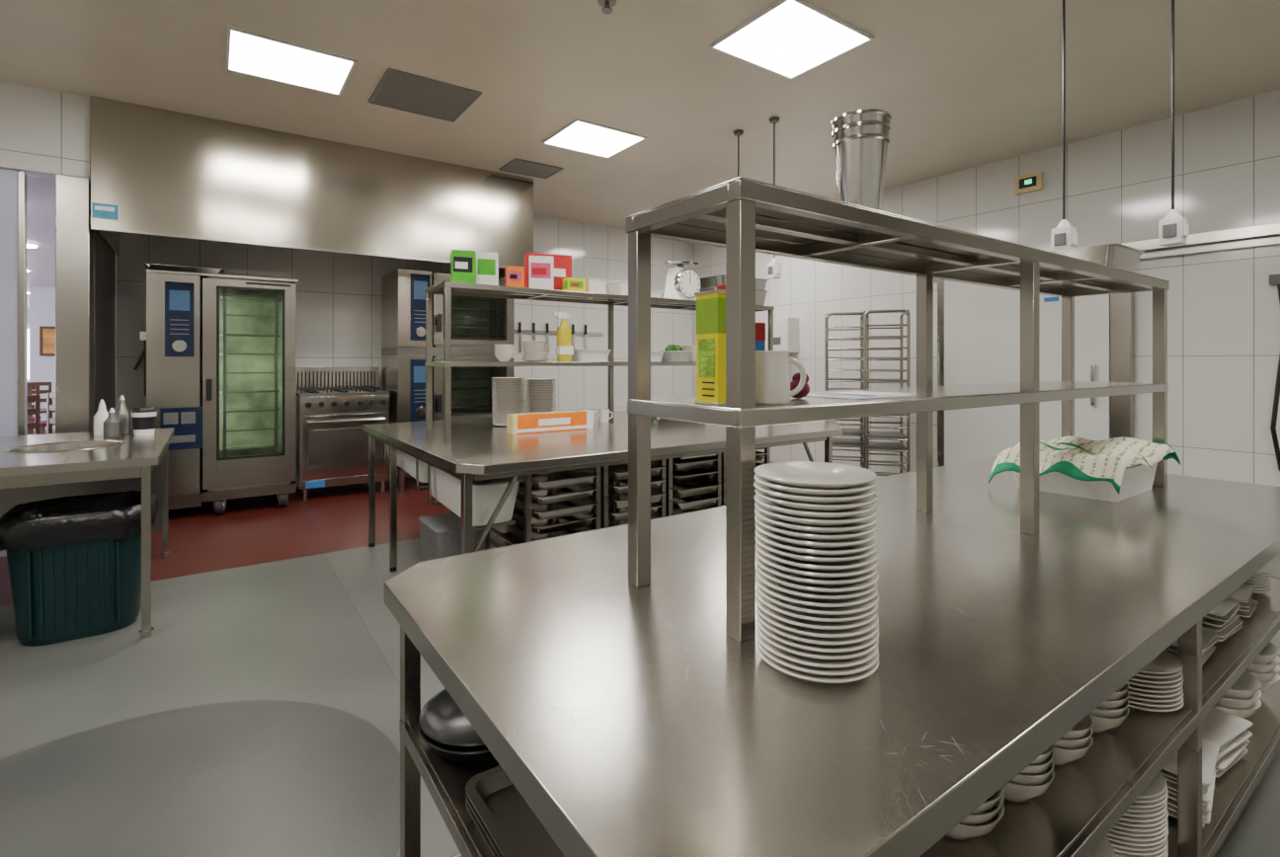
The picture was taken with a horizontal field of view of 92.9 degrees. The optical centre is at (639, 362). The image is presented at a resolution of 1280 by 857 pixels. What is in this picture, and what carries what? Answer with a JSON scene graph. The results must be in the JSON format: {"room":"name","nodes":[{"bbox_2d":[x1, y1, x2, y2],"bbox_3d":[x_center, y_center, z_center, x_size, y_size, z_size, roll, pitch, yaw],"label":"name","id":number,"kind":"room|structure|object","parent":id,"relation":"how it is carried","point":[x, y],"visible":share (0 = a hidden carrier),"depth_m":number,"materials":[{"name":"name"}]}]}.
{"room":"commercial kitchen","nodes":[
{"label":"commercial kitchen","id":0,"kind":"room"},
{"bbox_2d":[27,175,55,308],"bbox_3d":[-12.727,-1.580,9.542,8.150,0.100,17.750,0,0,-35],"label":"ceiling","id":1,"kind":"structure","parent":0,"point":[40,191],"depth_m":7.17,"materials":[{"name":"paint"}]},
{"bbox_2d":[0,80,90,179],"bbox_3d":[-5.067,-1.670,3.955,2.258,0.600,0.200,0,0,-35],"label":"wall header","id":2,"kind":"structure","parent":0,"point":[44,133],"depth_m":4.38,"materials":[{"name":"tile"}]},
{"bbox_2d":[0,168,27,557],"bbox_3d":[-5.192,0.003,3.825,1.905,2.735,0.070,0,0,-35],"label":"door","id":3,"kind":"structure","parent":2,"relation":"in","point":[13,184],"depth_m":4.32,"materials":[{"name":"metal"}]},
{"bbox_2d":[55,173,93,433],"bbox_3d":[-4.216,0.003,4.542,0.185,2.735,0.220,0,0,-35],"label":"pillar","id":4,"kind":"structure","parent":0,"point":[74,235],"depth_m":4.46,"materials":[{"name":"metal"}]},
{"bbox_2d":[93,231,115,415],"bbox_3d":[-4.606,-0.300,5.178,0.098,3.340,1.230,0,0,-35],"label":"wall","id":5,"kind":"structure","parent":0,"point":[104,257],"depth_m":5.10,"materials":[{"name":"metal"}]},
{"bbox_2d":[115,215,692,489],"bbox_3d":[-2.041,-0.300,7.825,7.140,3.340,0.150,0,0,-35],"label":"wall","id":6,"kind":"structure","parent":0,"point":[339,295],"depth_m":6.98,"materials":[{"name":"tile"}]},
{"bbox_2d":[133,331,146,396],"bbox_3d":[-4.736,0.015,5.789,0.131,0.610,0.079,0,0,-35],"label":"hose","id":7,"kind":"object","parent":6,"relation":"attached to","point":[142,334],"visible":0.74,"depth_m":5.77,"materials":[{"name":"metal"}]},
{"bbox_2d":[514,321,602,352],"bbox_3d":[-1.111,-0.330,8.362,1.400,0.400,0.039,0,0,-35],"label":"rack","id":8,"kind":"object","parent":6,"relation":"attached to","point":[520,331],"visible":0.61,"depth_m":8.25,"materials":[{"name":"metal"}]},
{"bbox_2d":[0,0,1279,229],"bbox_3d":[-0.064,-2.020,3.133,9.500,0.100,10.200,0,0,-35],"label":"ceiling","id":9,"kind":"structure","parent":0,"point":[963,84],"depth_m":4.19,"materials":[{"name":"white"}]},
{"bbox_2d":[225,25,356,95],"bbox_3d":[-2.302,-1.961,4.005,0.696,0.018,0.616,0,0,-35],"label":"ceiling light panel","id":10,"kind":"object","parent":9,"relation":"in","point":[248,52],"depth_m":3.97,"materials":[{"name":"plastic"}]},
{"bbox_2d":[90,95,533,278],"bbox_3d":[-3.025,-1.477,6.118,3.553,0.984,1.490,0,0,-35],"label":"exhaust hood","id":11,"kind":"object","parent":9,"relation":"attached to","point":[171,174],"visible":0.94,"depth_m":5.22,"materials":[{"name":"metal"}]},
{"bbox_2d":[91,202,118,220],"bbox_3d":[-3.981,-1.125,4.529,0.145,0.110,0.008,0,0,-35],"label":"sign","id":12,"kind":"object","parent":11,"relation":"attached to","point":[99,210],"visible":1,"depth_m":4.53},
{"bbox_2d":[368,68,481,122],"bbox_3d":[-1.600,-1.962,4.510,0.650,0.013,0.640,0,0,-35],"label":"ceiling air vent","id":13,"kind":"object","parent":9,"relation":"in","point":[397,89],"depth_m":4.48,"materials":[{"name":"metal"}]},
{"bbox_2d":[499,158,562,178],"bbox_3d":[-1.104,-1.962,6.179,0.520,0.013,0.400,0,0,-35],"label":"ceiling air vent","id":14,"kind":"object","parent":9,"relation":"in","point":[518,166],"depth_m":6.17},
{"bbox_2d":[542,118,646,158],"bbox_3d":[-0.407,-1.961,5.361,0.696,0.018,0.636,0,0,-35],"label":"ceiling light panel","id":15,"kind":"object","parent":9,"relation":"in","point":[580,135],"depth_m":5.32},
{"bbox_2d":[597,0,616,13],"bbox_3d":[-0.178,-1.937,3.297,0.100,0.064,0.100,0,0,-35],"label":"sprinkler head","id":16,"kind":"object","parent":9,"relation":"attached to","point":[606,4],"visible":1,"depth_m":3.29},
{"bbox_2d":[733,129,743,177],"bbox_3d":[0.839,-1.525,5.182,0.094,0.890,0.094,0,0,-35],"label":"power outlet","id":17,"kind":"object","parent":9,"relation":"hanging from","point":[738,132],"visible":0.41,"depth_m":5.18,"materials":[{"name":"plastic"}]},
{"bbox_2d":[768,116,779,184],"bbox_3d":[1.104,-1.690,4.875,0.094,0.545,0.104,0,0,-35],"label":"power outlet","id":18,"kind":"object","parent":9,"relation":"hanging from","point":[773,120],"depth_m":4.91,"materials":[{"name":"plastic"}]},
{"bbox_2d":[767,254,781,279],"bbox_3d":[1.107,-0.759,4.871,0.094,0.189,0.135,0,0,-35],"label":"power outlet","id":19,"kind":"object","parent":9,"relation":"hanging from","point":[773,269],"depth_m":4.88,"materials":[{"name":"white plastic"}]},
{"bbox_2d":[709,0,874,79],"bbox_3d":[0.922,-1.961,3.722,0.746,0.018,0.646,0,0,-35],"label":"ceiling light panel","id":20,"kind":"object","parent":9,"relation":"in","point":[788,39],"depth_m":3.68,"materials":[{"name":"plastic"}]},
{"bbox_2d":[1051,0,1077,250],"bbox_3d":[2.087,-1.255,2.991,0.094,1.430,0.094,0,0,-35],"label":"power outlet","id":21,"kind":"object","parent":9,"relation":"hanging from","point":[1065,236],"visible":0.9,"depth_m":2.99,"materials":[{"name":"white plastic"}]},
{"bbox_2d":[1159,0,1188,246],"bbox_3d":[2.450,-1.255,2.794,0.094,1.430,0.094,0,0,-35],"label":"power outlet","id":22,"kind":"object","parent":9,"relation":"hanging from","point":[1173,228],"visible":1,"depth_m":2.79,"materials":[{"name":"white plastic"}]},
{"bbox_2d":[0,460,1279,856],"bbox_3d":[-0.064,1.420,3.133,9.500,0.100,10.200,0,0,-35],"label":"floor","id":23,"kind":"structure","parent":0,"point":[257,600],"depth_m":3.02,"materials":[{"name":"concrete"}]},
{"bbox_2d":[0,490,159,646],"bbox_3d":[-2.898,1.050,3.169,0.606,0.639,0.575,0,0,-35],"label":"rubbish bin","id":24,"kind":"object","parent":23,"relation":"on","point":[74,563],"visible":0.9,"depth_m":2.99,"materials":[{"name":"teal plastic"}]},
{"bbox_2d":[0,427,174,639],"bbox_3d":[-3.842,0.918,3.014,2.380,0.904,1.650,0,0,-35],"label":"bench","id":25,"kind":"object","parent":23,"relation":"on","point":[33,467],"visible":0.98,"depth_m":3.20,"materials":[{"name":"metal"}]},
{"bbox_2d":[93,400,108,435],"bbox_3d":[-3.465,0.354,3.921,0.084,0.229,0.084,0,0,-35],"label":"sauce bottle","id":26,"kind":"object","parent":25,"relation":"on","point":[102,415],"visible":0.84,"depth_m":3.89,"materials":[{"name":"white plastic"}]},
{"bbox_2d":[103,407,120,437],"bbox_3d":[-3.347,0.380,3.857,0.084,0.179,0.084,0,0,-35],"label":"sauce bottle","id":27,"kind":"object","parent":25,"relation":"on","point":[112,425],"visible":1,"depth_m":3.83,"materials":[{"name":"grey plastic"}]},
{"bbox_2d":[114,396,130,433],"bbox_3d":[-3.437,0.344,4.038,0.084,0.249,0.084,0,0,-35],"label":"sauce bottle","id":28,"kind":"object","parent":25,"relation":"on","point":[122,414],"visible":0.85,"depth_m":4.02,"materials":[{"name":"plastic"}]},
{"bbox_2d":[130,406,158,436],"bbox_3d":[-3.199,0.379,3.924,0.140,0.180,0.140,0,0,-35],"label":"tub","id":29,"kind":"object","parent":25,"relation":"on","point":[143,419],"visible":1,"depth_m":3.88,"materials":[{"name":"black plastic"}]},
{"bbox_2d":[0,700,399,856],"bbox_3d":[-1.511,1.369,1.627,1.672,0.002,1.672,0,0,-35],"label":"floor mat","id":30,"kind":"object","parent":23,"relation":"on","point":[249,778],"visible":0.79,"depth_m":1.96,"materials":[{"name":"grey plastic"}]},
{"bbox_2d":[146,269,298,515],"bbox_3d":[-3.897,0.295,5.722,1.115,2.150,0.855,0,0,-35],"label":"oven","id":31,"kind":"object","parent":23,"relation":"on","point":[244,428],"visible":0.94,"depth_m":5.43,"materials":[{"name":"metal"}]},
{"bbox_2d":[142,263,224,274],"bbox_3d":[-4.103,-0.811,5.489,0.574,0.060,0.424,0,0,-35],"label":"baking tray","id":32,"kind":"object","parent":31,"relation":"on","point":[146,266],"visible":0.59,"depth_m":5.33,"materials":[{"name":"metal"}]},
{"bbox_2d":[295,366,389,500],"bbox_3d":[-3.161,0.710,6.436,0.830,1.320,0.734,0,0,-35],"label":"range oven","id":33,"kind":"object","parent":23,"relation":"on","point":[334,404],"visible":0.98,"depth_m":6.20,"materials":[{"name":"metal"}]},
{"bbox_2d":[381,346,514,493],"bbox_3d":[-2.176,0.605,6.950,1.286,1.530,0.825,0,0,-35],"label":"oven","id":34,"kind":"object","parent":23,"relation":"on","point":[403,369],"visible":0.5,"depth_m":6.58,"materials":[{"name":"metal"}]},
{"bbox_2d":[381,268,514,348],"bbox_3d":[-2.176,-0.565,6.950,1.286,0.810,0.825,0,0,-35],"label":"oven","id":35,"kind":"object","parent":34,"relation":"on","point":[476,322],"visible":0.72,"depth_m":6.63,"materials":[{"name":"metal"}]},
{"bbox_2d":[418,512,486,561],"bbox_3d":[-1.030,1.130,3.395,0.300,0.480,0.439,0,0,-35],"label":"bin","id":36,"kind":"object","parent":23,"relation":"on","point":[440,534],"visible":0.27,"depth_m":3.28,"materials":[{"name":"plastic"}]},
{"bbox_2d":[362,410,842,571],"bbox_3d":[-0.065,0.920,4.618,3.355,0.900,2.270,0,0,-35],"label":"bench","id":37,"kind":"object","parent":23,"relation":"on","point":[479,447],"visible":0.34,"depth_m":3.73,"materials":[{"name":"metal"}]},
{"bbox_2d":[383,443,526,532],"bbox_3d":[-1.250,0.675,3.787,0.310,0.319,2.009,0,0,-35],"label":"plastic tub","id":38,"kind":"object","parent":37,"relation":"attached to","point":[443,487],"visible":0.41,"depth_m":3.17,"materials":[{"name":"plastic"}]},
{"bbox_2d":[491,377,525,426],"bbox_3d":[-0.974,0.291,4.511,0.246,0.357,0.241,0,0,-42],"label":"plate stack","id":39,"kind":"object","parent":37,"relation":"on","point":[508,392],"visible":0.78,"depth_m":4.42,"materials":[{"name":"white ceramic"}]},
{"bbox_2d":[524,378,556,412],"bbox_3d":[-0.761,0.297,4.660,0.245,0.344,0.241,0,0,-29],"label":"plate stack","id":40,"kind":"object","parent":37,"relation":"on","point":[540,397],"visible":0.76,"depth_m":4.57,"materials":[{"name":"white ceramic"}]},
{"bbox_2d":[486,467,600,550],"bbox_3d":[-0.556,0.855,3.486,0.448,0.669,0.684,0,0,-35],"label":"rack","id":41,"kind":"object","parent":37,"relation":"on","point":[550,505],"visible":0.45,"depth_m":3.33,"materials":[{"name":"metal"}]},
{"bbox_2d":[506,409,593,434],"bbox_3d":[-0.607,0.406,4.168,0.604,0.128,0.102,0,0,-35],"label":"box","id":42,"kind":"object","parent":37,"relation":"on","point":[544,422],"visible":1,"depth_m":4.11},
{"bbox_2d":[424,281,774,436],"bbox_3d":[-0.130,-0.020,4.871,2.994,0.980,0.444,0,0,-35],"label":"shelf rack","id":43,"kind":"object","parent":37,"relation":"on","point":[447,288],"visible":0.65,"depth_m":4.25,"materials":[{"name":"metal"}]},
{"bbox_2d":[450,249,476,283],"bbox_3d":[-1.176,-0.621,4.037,0.151,0.221,0.162,0,0,-21],"label":"carton","id":44,"kind":"object","parent":43,"relation":"on","point":[462,263],"visible":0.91,"depth_m":3.96,"materials":[{"name":"green cardboard"}]},
{"bbox_2d":[476,251,498,285],"bbox_3d":[-1.067,-0.631,4.212,0.151,0.241,0.162,0,0,-21],"label":"carton","id":45,"kind":"object","parent":43,"relation":"on","point":[487,263],"visible":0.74,"depth_m":4.14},
{"bbox_2d":[493,344,514,361],"bbox_3d":[-0.967,-0.066,4.332,0.140,0.120,0.140,0,0,-35],"label":"cups","id":46,"kind":"object","parent":43,"relation":"on","point":[503,353],"visible":0.95,"depth_m":4.28,"materials":[{"name":"white ceramic"}]},
{"bbox_2d":[505,265,524,287],"bbox_3d":[-0.886,-0.591,4.302,0.121,0.161,0.122,0,0,-18],"label":"carton","id":47,"kind":"object","parent":43,"relation":"on","point":[515,276],"visible":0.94,"depth_m":4.25,"materials":[{"name":"orange cardboard"}]},
{"bbox_2d":[520,340,549,361],"bbox_3d":[-0.769,-0.081,4.446,0.207,0.149,0.202,0,0,-35],"label":"plate stack","id":48,"kind":"object","parent":43,"relation":"on","point":[532,351],"visible":0.99,"depth_m":4.37,"materials":[{"name":"white ceramic"}]},
{"bbox_2d":[528,255,553,289],"bbox_3d":[-0.707,-0.631,4.343,0.171,0.241,0.102,0,0,-12],"label":"carton","id":49,"kind":"object","parent":43,"relation":"on","point":[540,268],"visible":0.88,"depth_m":4.29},
{"bbox_2d":[524,252,571,290],"bbox_3d":[-0.697,-0.661,4.606,0.341,0.301,0.122,0,0,-24],"label":"carton","id":50,"kind":"object","parent":43,"relation":"on","point":[562,264],"visible":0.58,"depth_m":4.58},
{"bbox_2d":[553,312,573,361],"bbox_3d":[-0.559,-0.183,4.387,0.141,0.355,0.078,0,0,-35],"label":"spray bottle","id":51,"kind":"object","parent":43,"relation":"on","point":[564,350],"visible":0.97,"depth_m":4.36,"materials":[{"name":"yellow plastic"}]},
{"bbox_2d":[562,277,585,292],"bbox_3d":[-0.489,-0.566,4.520,0.141,0.111,0.102,0,0,-29],"label":"carton","id":52,"kind":"object","parent":43,"relation":"on","point":[569,283],"visible":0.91,"depth_m":4.48,"materials":[{"name":"cardboard"}]},
{"bbox_2d":[571,349,611,361],"bbox_3d":[-0.386,-0.051,4.618,0.304,0.090,0.204,0,0,-35],"label":"plastic container","id":53,"kind":"object","parent":43,"relation":"in","point":[579,355],"visible":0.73,"depth_m":4.54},
{"bbox_2d":[585,277,608,293],"bbox_3d":[-0.366,-0.576,4.729,0.194,0.130,0.194,0,0,-35],"label":"plastic container","id":54,"kind":"object","parent":43,"relation":"on","point":[596,285],"visible":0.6,"depth_m":4.66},
{"bbox_2d":[606,279,628,295],"bbox_3d":[-0.120,-0.577,4.866,0.244,0.132,0.224,0,0,-35],"label":"plastic container","id":55,"kind":"object","parent":43,"relation":"on","point":[619,286],"visible":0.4,"depth_m":4.76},
{"bbox_2d":[657,344,692,361],"bbox_3d":[0.293,-0.079,5.095,0.234,0.147,0.214,0,0,-35],"label":"container","id":56,"kind":"object","parent":43,"relation":"on","point":[674,353],"visible":0.99,"depth_m":5.03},
{"bbox_2d":[661,260,700,300],"bbox_3d":[0.346,-0.676,5.194,0.320,0.331,0.320,0,0,-35],"label":"kitchen scale","id":57,"kind":"object","parent":43,"relation":"on","point":[681,282],"visible":0.94,"depth_m":5.10,"materials":[{"name":"white plastic"}]},
{"bbox_2d":[682,345,696,361],"bbox_3d":[0.469,-0.076,5.280,0.200,0.140,0.200,0,0,-35],"label":"bowls","id":58,"kind":"object","parent":43,"relation":"on","point":[692,358],"visible":0.44,"depth_m":5.20,"materials":[{"name":"white ceramic"}]},
{"bbox_2d":[699,274,769,306],"bbox_3d":[0.840,-0.631,5.517,0.600,0.240,0.380,0,0,-35],"label":"pan","id":59,"kind":"object","parent":43,"relation":"on","point":[709,282],"visible":0.33,"depth_m":5.44,"materials":[{"name":"metal"}]},
{"bbox_2d":[597,408,613,422],"bbox_3d":[-0.278,0.420,4.807,0.110,0.100,0.090,0,0,15],"label":"mug","id":60,"kind":"object","parent":37,"relation":"on","point":[603,414],"visible":0.99,"depth_m":4.78,"materials":[{"name":"ceramic"}]},
{"bbox_2d":[586,459,666,529],"bbox_3d":[-0.174,0.855,3.751,0.438,0.669,0.690,0,0,-35],"label":"rack","id":61,"kind":"object","parent":37,"relation":"on","point":[613,478],"visible":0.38,"depth_m":3.57,"materials":[{"name":"metal"}]},
{"bbox_2d":[650,452,721,516],"bbox_3d":[0.197,0.855,4.016,0.428,0.669,0.684,0,0,-35],"label":"rack","id":62,"kind":"object","parent":37,"relation":"on","point":[688,487],"visible":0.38,"depth_m":3.82,"materials":[{"name":"metal"}]},
{"bbox_2d":[705,447,770,506],"bbox_3d":[0.566,0.855,4.272,0.428,0.669,0.689,0,0,-35],"label":"rack","id":63,"kind":"object","parent":37,"relation":"on","point":[760,455],"visible":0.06,"depth_m":4.05,"materials":[{"name":"metal"}]},
{"bbox_2d":[384,456,1279,856],"bbox_3d":[0.949,0.920,1.780,3.000,0.900,1.120,0,0,-35],"label":"bench","id":64,"kind":"object","parent":23,"relation":"on","point":[627,718],"visible":0.84,"depth_m":1.04,"materials":[{"name":"metal"}]},
{"bbox_2d":[418,688,495,763],"bbox_3d":[-0.336,0.766,1.304,0.260,0.056,0.260,0,0,-35],"label":"bowls","id":65,"kind":"object","parent":64,"relation":"on","point":[442,725],"visible":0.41,"depth_m":1.26,"materials":[{"name":"silver metal"}]},
{"bbox_2d":[465,765,564,856],"bbox_3d":[-0.059,0.767,1.058,0.404,0.054,0.324,0,0,-35],"label":"trays","id":66,"kind":"object","parent":64,"relation":"on","point":[509,827],"visible":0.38,"depth_m":1.01,"materials":[{"name":"metal"}]},
{"bbox_2d":[753,461,879,683],"bbox_3d":[0.274,0.320,0.953,0.190,0.300,0.186,0,0,-39],"label":"plate stack","id":67,"kind":"object","parent":64,"relation":"on","point":[817,598],"visible":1,"depth_m":0.90,"materials":[{"name":"white ceramic"}]},
{"bbox_2d":[625,176,1169,641],"bbox_3d":[0.987,0.080,1.802,2.247,0.780,0.347,0,0,-35],"label":"shelf rack","id":68,"kind":"object","parent":64,"relation":"on","point":[746,217],"visible":0.96,"depth_m":1.32,"materials":[{"name":"metal"}]},
{"bbox_2d":[694,285,725,405],"bbox_3d":[0.150,-0.033,1.139,0.072,0.221,0.064,0,0,-35],"label":"carton","id":69,"kind":"object","parent":68,"relation":"on","point":[710,305],"visible":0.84,"depth_m":1.11,"materials":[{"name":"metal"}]},
{"bbox_2d":[755,322,765,350],"bbox_3d":[0.256,-0.006,1.384,0.046,0.167,0.038,0,0,-35],"label":"canister","id":70,"kind":"object","parent":68,"relation":"on","point":[760,327],"visible":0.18,"depth_m":1.37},
{"bbox_2d":[755,350,806,404],"bbox_3d":[0.258,0.028,1.165,0.112,0.099,0.080,0,0,-35],"label":"mug","id":71,"kind":"object","parent":68,"relation":"on","point":[772,371],"visible":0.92,"depth_m":1.12,"materials":[{"name":"ceramic"}]},
{"bbox_2d":[790,372,809,399],"bbox_3d":[0.343,0.049,1.311,0.063,0.057,0.049,0,0,-35],"label":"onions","id":72,"kind":"object","parent":68,"relation":"on","point":[795,381],"visible":0.61,"depth_m":1.29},
{"bbox_2d":[804,391,914,399],"bbox_3d":[0.509,0.075,1.415,0.260,0.004,0.170,0,0,-35],"label":"paper sheets","id":73,"kind":"object","parent":68,"relation":"on","point":[855,395],"visible":0.9,"depth_m":1.39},
{"bbox_2d":[830,108,891,211],"bbox_3d":[0.539,-0.450,1.485,0.140,0.279,0.140,0,0,-35],"label":"tumblers","id":74,"kind":"object","parent":68,"relation":"on","point":[860,137],"visible":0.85,"depth_m":1.44,"materials":[{"name":"metal"}]},
{"bbox_2d":[1050,242,1145,272],"bbox_3d":[1.686,-0.361,2.297,0.324,0.100,0.284,0,0,-35],"label":"pan","id":75,"kind":"object","parent":68,"relation":"on","point":[1119,256],"visible":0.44,"depth_m":2.17,"materials":[{"name":"metal"}]},
{"bbox_2d":[945,786,1004,840],"bbox_3d":[0.534,0.740,1.048,0.160,0.109,0.160,0,0,-35],"label":"bowls","id":76,"kind":"object","parent":64,"relation":"on","point":[985,818],"visible":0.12,"depth_m":0.98,"materials":[{"name":"white ceramic"}]},
{"bbox_2d":[1003,743,1054,802],"bbox_3d":[0.685,0.740,1.129,0.140,0.109,0.140,0,0,-35],"label":"bowls","id":77,"kind":"object","parent":64,"relation":"on","point":[1033,781],"visible":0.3,"depth_m":1.07,"materials":[{"name":"white ceramic"}]},
{"bbox_2d":[1053,715,1092,765],"bbox_3d":[0.828,0.749,1.230,0.140,0.091,0.140,0,0,-35],"label":"bowls","id":78,"kind":"object","parent":64,"relation":"on","point":[1075,744],"visible":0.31,"depth_m":1.17,"materials":[{"name":"white ceramic"}]},
{"bbox_2d":[1013,459,1162,502],"bbox_3d":[1.656,0.412,2.270,0.444,0.115,0.364,0,0,-35],"label":"tub","id":79,"kind":"object","parent":64,"relation":"on","point":[1138,479],"visible":0.33,"depth_m":2.12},
{"bbox_2d":[988,435,1180,494],"bbox_3d":[1.646,0.367,2.257,0.568,0.171,0.424,0,0,-35],"label":"tea towel","id":80,"kind":"object","parent":79,"relation":"on","point":[1076,457],"visible":0.92,"depth_m":2.18,"materials":[{"name":"fabric"}]},
{"bbox_2d":[1061,822,1116,856],"bbox_3d":[0.862,1.075,1.290,0.245,0.159,0.241,0,0,-29],"label":"plate stack","id":81,"kind":"object","parent":64,"relation":"on","point":[1104,848],"visible":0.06,"depth_m":1.25,"materials":[{"name":"white ceramic"}]},
{"bbox_2d":[1088,681,1129,733],"bbox_3d":[0.980,0.713,1.337,0.150,0.163,0.150,0,0,-35],"label":"bowls","id":82,"kind":"object","parent":64,"relation":"on","point":[1112,712],"visible":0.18,"depth_m":1.27,"materials":[{"name":"white ceramic"}]},
{"bbox_2d":[1091,762,1168,856],"bbox_3d":[1.115,1.059,1.468,0.245,0.192,0.241,0,0,-29],"label":"plate stack","id":83,"kind":"object","parent":64,"relation":"on","point":[1142,831],"visible":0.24,"depth_m":1.36,"materials":[{"name":"white ceramic"}]},
{"bbox_2d":[1127,649,1184,712],"bbox_3d":[1.163,0.742,1.453,0.207,0.105,0.202,0,0,-35],"label":"plates","id":84,"kind":"object","parent":64,"relation":"on","point":[1158,686],"visible":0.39,"depth_m":1.37,"materials":[{"name":"white ceramic"}]},
{"bbox_2d":[1150,732,1219,828],"bbox_3d":[1.386,1.089,1.647,0.253,0.130,0.256,0,0,-43],"label":"platters","id":85,"kind":"object","parent":64,"relation":"on","point":[1210,750],"visible":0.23,"depth_m":1.54,"materials":[{"name":"white ceramic"}]},
{"bbox_2d":[1165,627,1219,665],"bbox_3d":[1.441,0.764,1.685,0.209,0.060,0.212,0,0,-35],"label":"platters","id":86,"kind":"object","parent":64,"relation":"on","point":[1209,638],"visible":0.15,"depth_m":1.62,"materials":[{"name":"white ceramic"}]},
{"bbox_2d":[1201,596,1242,641],"bbox_3d":[1.648,0.750,1.832,0.215,0.088,0.213,0,0,-35],"label":"platters","id":87,"kind":"object","parent":64,"relation":"on","point":[1223,618],"visible":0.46,"depth_m":1.75,"materials":[{"name":"white ceramic"}]},
{"bbox_2d":[1201,708,1252,777],"bbox_3d":[1.626,1.103,1.826,0.255,0.102,0.256,0,0,-30],"label":"platters","id":88,"kind":"object","parent":64,"relation":"on","point":[1229,731],"visible":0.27,"depth_m":1.75,"materials":[{"name":"white ceramic"}]},
{"bbox_2d":[1203,665,1261,719],"bbox_3d":[1.871,1.085,1.999,0.240,0.140,0.240,0,0,-35],"label":"bowls","id":89,"kind":"object","parent":64,"relation":"on","point":[1241,700],"visible":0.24,"depth_m":1.90,"materials":[{"name":"white ceramic"}]},
{"bbox_2d":[1228,584,1258,617],"bbox_3d":[1.872,0.764,1.998,0.212,0.060,0.215,0,0,-42],"label":"platters","id":90,"kind":"object","parent":64,"relation":"on","point":[1243,594],"visible":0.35,"depth_m":1.92,"materials":[{"name":"white ceramic"}]},
{"bbox_2d":[1232,641,1279,692],"bbox_3d":[2.099,1.069,2.160,0.240,0.170,0.240,0,0,-35],"label":"bowls","id":91,"kind":"object","parent":64,"relation":"on","point":[1265,668],"visible":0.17,"depth_m":2.06,"materials":[{"name":"white ceramic"}]},
{"bbox_2d":[1242,565,1271,593],"bbox_3d":[2.090,0.753,2.154,0.204,0.084,0.202,0,0,-35],"label":"plates","id":92,"kind":"object","parent":64,"relation":"on","point":[1260,582],"visible":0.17,"depth_m":2.07,"materials":[{"name":"white ceramic"}]},
{"bbox_2d":[824,312,869,470],"bbox_3d":[2.118,0.438,6.256,0.426,1.865,0.604,0,0,16],"label":"trolley","id":93,"kind":"object","parent":23,"relation":"on","point":[842,442],"visible":0.4,"depth_m":6.05,"materials":[{"name":"metal"}]},
{"bbox_2d":[860,309,910,476],"bbox_3d":[2.389,0.438,5.957,0.426,1.865,0.604,0,0,16],"label":"trolley","id":94,"kind":"object","parent":23,"relation":"on","point":[900,447],"visible":0.79,"depth_m":5.76,"materials":[{"name":"metal"}]},
{"bbox_2d":[692,89,1279,486],"bbox_3d":[3.778,-0.300,5.711,0.150,3.340,10.000,0,0,-35],"label":"wall","id":95,"kind":"structure","parent":0,"point":[1224,310],"depth_m":5.01,"materials":[{"name":"tile"}]},
{"bbox_2d":[764,318,799,352],"bbox_3d":[1.883,-0.355,8.083,0.220,0.450,0.400,0,0,-35],"label":"paper towel dispenser","id":96,"kind":"object","parent":95,"relation":"attached to","point":[785,330],"visible":0.64,"depth_m":7.94,"materials":[{"name":"white plastic"}]},
{"bbox_2d":[1014,171,1043,195],"bbox_3d":[3.651,-1.680,5.714,0.053,0.160,0.230,0,0,-35],"label":"display","id":97,"kind":"object","parent":95,"relation":"attached to","point":[1034,182],"visible":1,"depth_m":5.69,"materials":[{"name":"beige plastic"}]},
{"bbox_2d":[933,222,1279,467],"bbox_3d":[4.382,0.190,4.608,0.129,2.360,4.500,0,0,-35],"label":"door","id":98,"kind":"structure","parent":95,"relation":"in","point":[979,326],"depth_m":5.56,"materials":[{"name":"metal"}]},
{"bbox_2d":[1269,273,1279,471],"bbox_3d":[4.556,0.072,4.339,0.153,1.404,0.100,0,0,-35],"label":"hose","id":99,"kind":"object","parent":95,"relation":"attached to","point":[1274,280],"visible":1,"depth_m":4.32,"materials":[{"name":"plastic"}]},
{"bbox_3d":[-12.760,1.421,9.519,8.070,0.099,17.750,0,0,-35],"label":"floor","id":100,"kind":"structure","parent":0,"visible":0},
{"bbox_2d":[27,395,40,434],"bbox_3d":[-6.780,0.870,6.602,0.460,1.000,0.460,0,0,38],"label":"dining chair","id":101,"kind":"object","parent":100,"relation":"on","point":[31,398],"visible":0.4,"depth_m":6.86,"materials":[{"name":"brown wood"}]},
{"bbox_2d":[27,382,51,416],"bbox_3d":[-11.098,0.870,11.267,0.461,1.000,0.461,0,0,26],"label":"dining chair","id":102,"kind":"object","parent":100,"relation":"on","point":[48,384],"visible":0.22,"depth_m":11.44,"materials":[{"name":"brown wood"}]},
{"bbox_2d":[27,387,55,435],"bbox_3d":[-8.791,0.870,8.855,0.461,1.000,0.461,0,0,-14],"label":"dining chair","id":103,"kind":"object","parent":100,"relation":"on","point":[42,423],"visible":0.25,"depth_m":8.98,"materials":[{"name":"brown wood"}]},
{"bbox_2d":[29,286,55,430],"bbox_3d":[-11.859,-0.080,12.523,1.000,2.900,0.150,0,0,-35],"label":"wall","id":104,"kind":"structure","parent":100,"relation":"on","point":[41,299],"depth_m":12.32,"materials":[{"name":"white paint"}]},
{"bbox_2d":[45,393,55,434],"bbox_3d":[-6.970,0.870,7.568,0.460,1.000,0.460,0,0,19],"label":"dining chair","id":105,"kind":"object","parent":100,"relation":"on","point":[49,396],"visible":0.27,"depth_m":7.42,"materials":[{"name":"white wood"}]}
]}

